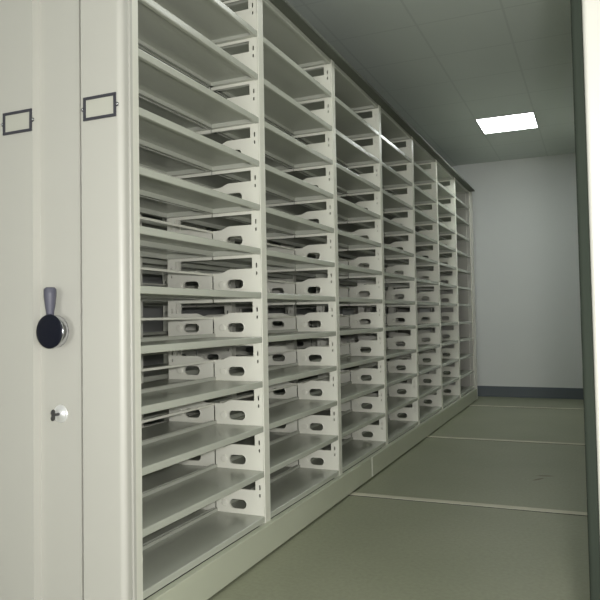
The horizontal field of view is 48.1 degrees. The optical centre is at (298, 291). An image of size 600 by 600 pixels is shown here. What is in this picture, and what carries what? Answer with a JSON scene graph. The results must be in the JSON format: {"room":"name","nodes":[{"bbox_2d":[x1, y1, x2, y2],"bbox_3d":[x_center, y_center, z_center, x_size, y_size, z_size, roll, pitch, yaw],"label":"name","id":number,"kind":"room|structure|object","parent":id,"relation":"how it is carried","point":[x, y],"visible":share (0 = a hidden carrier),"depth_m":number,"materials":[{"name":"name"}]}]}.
{"room":"archive storage room","nodes":[
{"label":"archive storage room","id":0,"kind":"room"},
{"bbox_2d":[142,214,342,425],"bbox_3d":[-2.533,-0.304,1.982,0.100,3.050,15.440,-2,-2,24],"label":"wall","id":1,"kind":"structure","parent":0,"point":[148,311],"depth_m":5.20,"materials":[{"name":"paint"}]},
{"bbox_2d":[208,396,589,599],"bbox_3d":[-0.105,1.088,0.871,5.150,0.100,15.240,-2,-2,24],"label":"floor","id":2,"kind":"structure","parent":0,"point":[360,548],"depth_m":3.18,"materials":[{"name":"grey tile"}]},
{"bbox_2d":[0,0,477,599],"bbox_3d":[0.512,-0.052,5.011,0.596,2.456,6.485,-2,-2,24],"label":"shelving unit","id":3,"kind":"object","parent":2,"relation":"on","point":[235,118],"visible":1,"depth_m":2.73,"materials":[{"name":"beige metal"}]},
{"bbox_2d":[51,409,59,420],"bbox_3d":[-0.741,0.374,2.048,0.007,0.035,0.038,-2,-2,24],"label":"key","id":4,"kind":"object","parent":3,"relation":"in","point":[53,414],"visible":1,"depth_m":2.04,"materials":[{"name":"silver metal"}]},
{"bbox_2d":[140,213,419,427],"bbox_3d":[-0.092,-0.032,5.276,0.596,2.456,6.485,-2,-2,24],"label":"shelving unit","id":5,"kind":"object","parent":2,"relation":"on","point":[222,352],"visible":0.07,"depth_m":4.07,"materials":[{"name":"beige metal"}]},
{"bbox_2d":[349,492,586,515],"bbox_3d":[0.628,1.129,3.656,4.050,0.006,0.064,-2,-2,22],"label":"rail","id":6,"kind":"object","parent":2,"relation":"on","point":[351,493],"visible":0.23,"depth_m":3.53,"materials":[{"name":"silver metal"}]},
{"bbox_2d":[427,436,584,444],"bbox_3d":[1.394,1.179,5.394,4.050,0.006,0.064,-2,-2,22],"label":"rail","id":7,"kind":"object","parent":2,"relation":"on","point":[427,436],"visible":0.23,"depth_m":5.29,"materials":[{"name":"silver metal"}]},
{"bbox_2d":[468,405,583,409],"bbox_3d":[2.203,1.233,7.231,4.050,0.006,0.064,-2,-2,22],"label":"rail","id":8,"kind":"object","parent":2,"relation":"on","point":[468,405],"visible":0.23,"depth_m":7.12,"materials":[{"name":"silver metal"}]},
{"bbox_2d":[570,0,599,599],"bbox_3d":[2.164,-0.108,4.296,0.568,2.456,6.430,-2,-2,24],"label":"shelving unit","id":9,"kind":"object","parent":2,"relation":"on","point":[585,14],"visible":1,"depth_m":1.46,"materials":[{"name":"metal"}]},
{"bbox_2d":[287,0,574,165],"bbox_3d":[-0.157,-1.859,0.980,5.150,0.100,15.240,-2,-2,24],"label":"ceiling","id":10,"kind":"structure","parent":0,"point":[443,66],"depth_m":4.94,"materials":[{"name":"white paint"}]},
{"bbox_2d":[475,111,538,133],"bbox_3d":[2.031,-1.637,6.531,0.532,0.010,0.570,-2,-2,24],"label":"recessed light","id":11,"kind":"object","parent":10,"relation":"in","point":[526,120],"visible":1,"depth_m":6.51,"materials":[{"name":"white plastic"}]},
{"bbox_2d":[343,153,582,387],"bbox_3d":[2.960,-0.180,7.942,5.150,3.050,0.100,-2,-2,24],"label":"wall","id":12,"kind":"structure","parent":0,"point":[528,312],"depth_m":8.00,"materials":[{"name":"white paint"}]},
{"bbox_2d":[477,386,582,399],"bbox_3d":[2.961,1.178,7.841,5.150,0.128,0.012,-2,-2,24],"label":"baseboard","id":13,"kind":"structure","parent":12,"relation":"attached to","point":[486,391],"depth_m":7.93,"materials":[{"name":"plastic"}]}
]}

